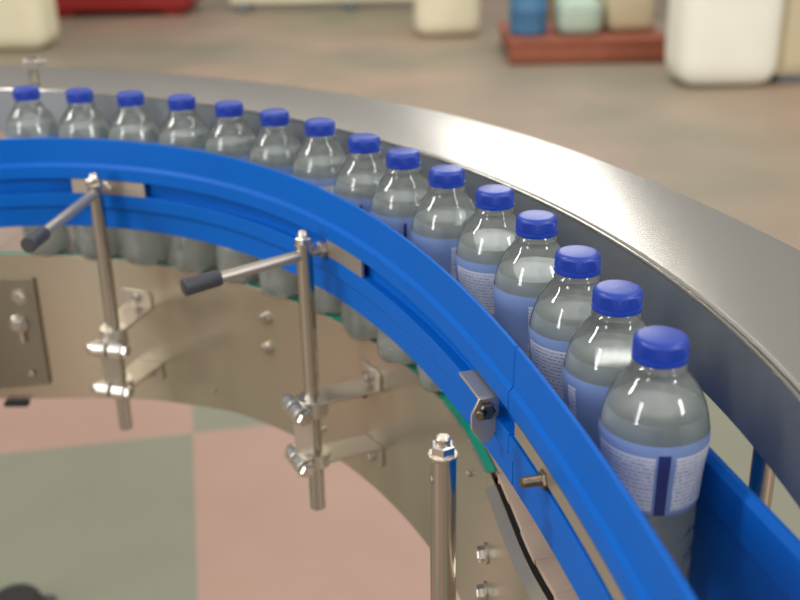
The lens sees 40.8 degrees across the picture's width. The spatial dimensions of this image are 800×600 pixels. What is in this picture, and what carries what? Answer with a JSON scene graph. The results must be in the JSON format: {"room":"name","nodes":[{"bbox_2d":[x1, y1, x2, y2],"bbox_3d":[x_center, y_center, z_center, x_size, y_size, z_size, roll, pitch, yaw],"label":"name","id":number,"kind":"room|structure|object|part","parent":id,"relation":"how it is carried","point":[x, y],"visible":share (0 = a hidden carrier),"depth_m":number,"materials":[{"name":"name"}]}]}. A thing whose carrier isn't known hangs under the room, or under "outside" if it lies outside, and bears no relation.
{"room":"processing plant","nodes":[
{"label":"processing plant","id":0,"kind":"room"},
{"bbox_2d":[0,138,518,485],"bbox_3d":[-0.222,-0.057,1.006,0.902,0.100,0.250,14,27,33],"label":"rail","id":1,"kind":"object","parent":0,"point":[258,211],"depth_m":1.02,"materials":[{"name":"blue plastic"}]},
{"bbox_3d":[0.051,0.073,0.715,0.020,0.033,0.052,-7,23,-14],"label":"joint bracket","id":2,"kind":"part","parent":1,"relation":"part of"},
{"bbox_3d":[0.055,0.078,0.702,0.019,0.033,0.002,-7,23,-14],"label":"plate","id":3,"kind":"part","parent":1,"relation":"part of","materials":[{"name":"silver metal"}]},
{"bbox_2d":[0,0,799,599],"bbox_3d":[-0.019,-1.049,6.062,18.000,0.001,16.000,-1,23,0],"label":"floor","id":4,"kind":"structure","parent":0,"point":[187,502],"depth_m":2.88,"materials":[{"name":"tile"}]},
{"bbox_2d":[0,583,55,599],"bbox_3d":[-0.744,0.606,2.028,0.130,0.068,0.220,-1,23,0],"label":"machine foot","id":5,"kind":"object","parent":4,"relation":"on","point":[21,591],"visible":1,"depth_m":2.07,"materials":[{"name":"black rubber"}]},
{"bbox_2d":[0,0,58,49],"bbox_3d":[-3.095,-2.397,8.294,0.750,0.880,0.500,-1,23,0],"label":"sack","id":6,"kind":"object","parent":4,"relation":"on","point":[24,24],"visible":1,"depth_m":8.18,"materials":[{"name":"beige plastic"}]},
{"bbox_2d":[55,0,198,16],"bbox_3d":[-2.629,-3.141,10.154,1.340,0.810,0.860,-1,23,0],"label":"crate","id":7,"kind":"object","parent":4,"relation":"on","point":[64,8],"visible":0.87,"depth_m":9.90,"materials":[{"name":"plastic"}]},
{"bbox_2d":[0,252,553,599],"bbox_3d":[-0.138,0.481,1.186,1.385,0.925,0.492,18,29,38],"label":"conveyor","id":8,"kind":"object","parent":4,"relation":"on","point":[235,347],"visible":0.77,"depth_m":1.21,"materials":[{"name":"silver metal"}]},
{"bbox_3d":[-0.486,0.043,1.325,0.093,0.151,0.005,0,23,2],"label":"access plate","id":9,"kind":"part","parent":8,"relation":"part of","materials":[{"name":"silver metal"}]},
{"bbox_2d":[20,172,163,430],"bbox_3d":[-0.315,0.023,1.166,0.086,0.312,0.232,-1,23,0],"label":"post","id":10,"kind":"object","parent":8,"relation":"attached to","point":[119,383],"visible":1,"depth_m":1.20,"materials":[{"name":"silver metal"}]},
{"bbox_3d":[-0.339,-0.083,1.082,0.010,0.013,0.151,2,23,8],"label":"lever","id":11,"kind":"part","parent":10,"relation":"part of","materials":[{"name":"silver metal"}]},
{"bbox_3d":[-0.323,-0.120,1.168,0.016,0.013,0.016,6,24,16],"label":"rail rod","id":12,"kind":"part","parent":10,"relation":"part of","materials":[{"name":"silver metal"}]},
{"bbox_3d":[-0.328,0.077,1.225,0.022,0.048,0.003,0,23,2],"label":"link plate","id":13,"kind":"part","parent":10,"relation":"part of","materials":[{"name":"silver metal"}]},
{"bbox_3d":[-0.317,0.019,1.250,0.038,0.003,0.067,4,23,12],"label":"arm","id":14,"kind":"part","parent":10,"relation":"part of","materials":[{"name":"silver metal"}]},
{"bbox_3d":[-0.314,0.086,1.276,0.037,0.003,0.064,7,24,19],"label":"arm","id":15,"kind":"part","parent":10,"relation":"part of","materials":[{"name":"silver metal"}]},
{"bbox_2d":[180,229,383,510],"bbox_3d":[-0.102,0.082,1.000,0.183,0.294,0.086,-8,24,-16],"label":"post","id":16,"kind":"object","parent":8,"relation":"attached to","point":[309,457],"visible":1,"depth_m":1.02,"materials":[{"name":"silver metal"}]},
{"bbox_3d":[-0.137,-0.025,0.945,0.109,0.014,0.010,-15,27,-31],"label":"lever","id":17,"kind":"part","parent":16,"relation":"part of","materials":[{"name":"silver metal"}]},
{"bbox_3d":[-0.092,0.132,1.037,0.022,0.052,0.003,9,25,23],"label":"link plate","id":18,"kind":"part","parent":16,"relation":"part of","materials":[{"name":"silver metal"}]},
{"bbox_3d":[-0.076,-0.045,0.984,0.017,0.013,0.016,-18,28,-36],"label":"rail rod","id":19,"kind":"part","parent":16,"relation":"part of","materials":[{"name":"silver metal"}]},
{"bbox_3d":[-0.053,0.088,1.045,0.063,0.003,0.034,-11,25,-23],"label":"arm","id":20,"kind":"part","parent":16,"relation":"part of","materials":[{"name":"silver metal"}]},
{"bbox_3d":[-0.052,0.148,1.070,0.063,0.003,0.034,-11,25,-23],"label":"arm","id":21,"kind":"part","parent":16,"relation":"part of","materials":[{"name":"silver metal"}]},
{"bbox_2d":[0,226,578,599],"bbox_3d":[-0.132,0.047,1.035,0.398,0.004,1.344,-21,30,-40],"label":"chain","id":22,"kind":"object","parent":8,"relation":"on","point":[540,552],"visible":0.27,"depth_m":0.75,"materials":[{"name":"metal"}]},
{"bbox_2d":[5,85,72,255],"bbox_3d":[-0.424,-0.151,1.260,0.060,0.198,0.060,-9,24,-18],"label":"water bottle","id":23,"kind":"object","parent":22,"relation":"on","point":[61,240],"visible":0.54,"depth_m":1.24,"materials":[{"name":"plastic"}]},
{"bbox_2d":[58,87,121,260],"bbox_3d":[-0.358,-0.145,1.243,0.060,0.198,0.060,13,27,31],"label":"water bottle","id":24,"kind":"object","parent":22,"relation":"on","point":[98,127],"visible":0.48,"depth_m":1.23,"materials":[{"name":"plastic"}]},
{"bbox_2d":[108,90,170,265],"bbox_3d":[-0.296,-0.138,1.223,0.060,0.198,0.060,-16,27,-31],"label":"water bottle","id":25,"kind":"object","parent":22,"relation":"on","point":[140,247],"visible":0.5,"depth_m":1.22,"materials":[{"name":"plastic"}]},
{"bbox_2d":[158,94,216,271],"bbox_3d":[-0.235,-0.130,1.201,0.060,0.198,0.060,-5,23,-10],"label":"water bottle","id":26,"kind":"object","parent":22,"relation":"on","point":[189,255],"visible":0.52,"depth_m":1.19,"materials":[{"name":"plastic"}]},
{"bbox_2d":[204,100,258,283],"bbox_3d":[-0.178,-0.117,1.167,0.060,0.198,0.060,-18,28,-35],"label":"water bottle","id":27,"kind":"object","parent":22,"relation":"on","point":[234,146],"visible":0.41,"depth_m":1.15,"materials":[{"name":"plastic"}]},
{"bbox_2d":[248,108,301,297],"bbox_3d":[-0.126,-0.100,1.125,0.060,0.198,0.060,8,24,22],"label":"water bottle","id":28,"kind":"object","parent":22,"relation":"on","point":[275,122],"visible":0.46,"depth_m":1.11,"materials":[{"name":"plastic"}]},
{"bbox_2d":[292,117,347,313],"bbox_3d":[-0.076,-0.084,1.083,0.060,0.198,0.060,-11,25,-22],"label":"water bottle","id":29,"kind":"object","parent":22,"relation":"on","point":[321,170],"visible":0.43,"depth_m":1.06,"materials":[{"name":"plastic"}]},
{"bbox_2d":[334,133,396,339],"bbox_3d":[-0.031,-0.059,1.022,0.060,0.198,0.060,6,24,17],"label":"water bottle","id":30,"kind":"object","parent":22,"relation":"on","point":[358,188],"visible":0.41,"depth_m":1.00,"materials":[{"name":"plastic"}]},
{"bbox_2d":[370,147,429,365],"bbox_3d":[0.004,-0.038,0.971,0.060,0.198,0.060,3,23,10],"label":"water bottle","id":31,"kind":"object","parent":22,"relation":"on","point":[395,207],"visible":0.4,"depth_m":0.94,"materials":[{"name":"plastic"}]},
{"bbox_2d":[411,164,475,392],"bbox_3d":[0.040,-0.016,0.916,0.060,0.198,0.060,4,23,13],"label":"water bottle","id":32,"kind":"object","parent":22,"relation":"on","point":[436,230],"visible":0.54,"depth_m":0.88,"materials":[{"name":"plastic"}]},
{"bbox_2d":[455,184,516,417],"bbox_3d":[0.074,0.006,0.861,0.060,0.198,0.060,1,23,5],"label":"water bottle","id":33,"kind":"object","parent":22,"relation":"on","point":[480,249],"visible":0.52,"depth_m":0.83,"materials":[{"name":"plastic"}]},
{"bbox_2d":[493,210,561,358],"bbox_3d":[0.099,0.031,0.800,0.060,0.198,0.060,13,26,30],"label":"water bottle","id":34,"kind":"object","parent":22,"relation":"on","point":[526,266],"visible":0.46,"depth_m":0.77,"materials":[{"name":"plastic"}]},
{"bbox_2d":[528,245,600,401],"bbox_3d":[0.116,0.060,0.730,0.060,0.198,0.060,4,23,11],"label":"water bottle","id":35,"kind":"object","parent":22,"relation":"on","point":[564,303],"visible":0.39,"depth_m":0.70,"materials":[{"name":"plastic"}]},
{"bbox_2d":[562,280,647,448],"bbox_3d":[0.130,0.084,0.672,0.060,0.198,0.060,-2,23,-2],"label":"water bottle","id":36,"kind":"object","parent":22,"relation":"on","point":[600,348],"visible":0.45,"depth_m":0.64,"materials":[{"name":"plastic"}]},
{"bbox_2d":[598,326,710,583],"bbox_3d":[0.141,0.110,0.609,0.060,0.198,0.060,5,23,14],"label":"water bottle","id":37,"kind":"object","parent":22,"relation":"on","point":[654,425],"visible":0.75,"depth_m":0.58,"materials":[{"name":"plastic"}]},
{"bbox_2d":[428,433,457,599],"bbox_3d":[0.049,0.183,0.691,0.025,0.250,0.090,16,28,35],"label":"post","id":38,"kind":"object","parent":8,"relation":"attached to","point":[442,477],"visible":1,"depth_m":0.63,"materials":[{"name":"silver metal"}]},
{"bbox_2d":[509,347,697,599],"bbox_3d":[0.117,0.171,0.443,0.030,0.100,0.513,-5,23,-9],"label":"rail","id":39,"kind":"object","parent":38,"relation":"attached to","point":[599,536],"visible":1,"depth_m":0.57,"materials":[{"name":"blue plastic"}]},
{"bbox_2d":[230,0,413,12],"bbox_3d":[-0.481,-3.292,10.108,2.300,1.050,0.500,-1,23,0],"label":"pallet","id":40,"kind":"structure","parent":4,"relation":"on","point":[245,6],"depth_m":10.24,"materials":[{"name":"paint"}]},
{"bbox_3d":[-0.481,-3.315,10.098,2.300,1.000,0.100,-1,23,0],"label":"panel","id":41,"kind":"part","parent":40,"relation":"part of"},
{"bbox_2d":[0,65,799,509],"bbox_3d":[-0.053,0.404,1.140,0.487,1.101,1.811,-18,28,-34],"label":"guard","id":42,"kind":"object","parent":4,"relation":"on","point":[732,287],"visible":0.72,"depth_m":0.81,"materials":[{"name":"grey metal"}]},
{"bbox_2d":[23,55,46,83],"bbox_3d":[-0.455,-0.289,1.347,0.029,0.034,0.014,-1,23,0],"label":"clamp","id":43,"kind":"object","parent":42,"relation":"on","point":[31,63],"visible":1,"depth_m":1.34,"materials":[{"name":"silver metal"}]},
{"bbox_3d":[-0.460,-0.289,1.347,0.012,0.034,0.012,-1,23,0],"label":"stem","id":44,"kind":"part","parent":43,"relation":"part of","materials":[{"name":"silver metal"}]},
{"bbox_2d":[689,446,799,599],"bbox_3d":[0.196,0.163,0.556,0.010,0.100,0.444,-6,23,-11],"label":"rail","id":45,"kind":"object","parent":42,"relation":"attached to","point":[741,550],"visible":0.36,"depth_m":0.58,"materials":[{"name":"blue plastic"}]},
{"bbox_3d":[0.227,0.531,0.828,0.015,1.096,0.015,-1,23,0],"label":"support post","id":46,"kind":"part","parent":42,"relation":"part of","materials":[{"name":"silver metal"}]},
{"bbox_2d":[414,0,479,35],"bbox_3d":[0.372,-2.581,8.569,0.520,0.890,0.450,-1,23,0],"label":"bag","id":47,"kind":"object","parent":4,"relation":"on","point":[432,17],"visible":1,"depth_m":8.48,"materials":[{"name":"beige plastic"}]},
{"bbox_2d":[547,0,599,20],"bbox_3d":[1.698,-2.856,9.223,0.900,0.850,0.500,-1,23,0],"label":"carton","id":48,"kind":"object","parent":4,"relation":"on","point":[550,2],"visible":0.06,"depth_m":9.12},
{"bbox_2d":[498,21,665,63],"bbox_3d":[1.296,-1.872,7.774,1.100,0.160,0.925,-1,23,0],"label":"pallet","id":49,"kind":"object","parent":4,"relation":"on","point":[649,45],"visible":0.72,"depth_m":7.36,"materials":[{"name":"red wood"}]},
{"bbox_2d":[509,0,548,35],"bbox_3d":[0.902,-2.068,7.541,0.280,0.391,0.280,-1,23,0],"label":"drum","id":50,"kind":"object","parent":49,"relation":"on","point":[526,17],"visible":1,"depth_m":7.47,"materials":[{"name":"plastic"}]},
{"bbox_2d":[553,0,602,34],"bbox_3d":[1.253,-2.015,7.598,0.310,0.240,0.360,-1,23,0],"label":"sack","id":51,"kind":"object","parent":49,"relation":"on","point":[570,17],"visible":1,"depth_m":7.44,"materials":[{"name":"green plastic"}]},
{"bbox_2d":[600,0,654,31],"bbox_3d":[1.621,-2.096,7.697,0.340,0.300,0.400,-1,23,0],"label":"sack","id":52,"kind":"object","parent":49,"relation":"on","point":[617,15],"visible":0.89,"depth_m":7.53,"materials":[{"name":"beige fabric"}]},
{"bbox_2d":[665,0,783,85],"bbox_3d":[1.984,-1.956,6.513,0.620,1.260,0.500,-1,23,0],"label":"plastic container","id":53,"kind":"object","parent":4,"relation":"on","point":[709,42],"visible":1,"depth_m":6.43,"materials":[{"name":"white plastic"}]},
{"bbox_2d":[770,0,799,81],"bbox_3d":[2.584,-1.970,6.663,0.560,1.150,0.520,-1,23,0],"label":"container","id":54,"kind":"object","parent":4,"relation":"on","point":[787,69],"visible":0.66,"depth_m":6.56,"materials":[{"name":"paint"}]},
{"bbox_3d":[2.586,-1.887,6.426,0.500,0.980,0.020,-1,23,0],"label":"door","id":55,"kind":"part","parent":54,"relation":"part of","materials":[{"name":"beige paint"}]}
]}

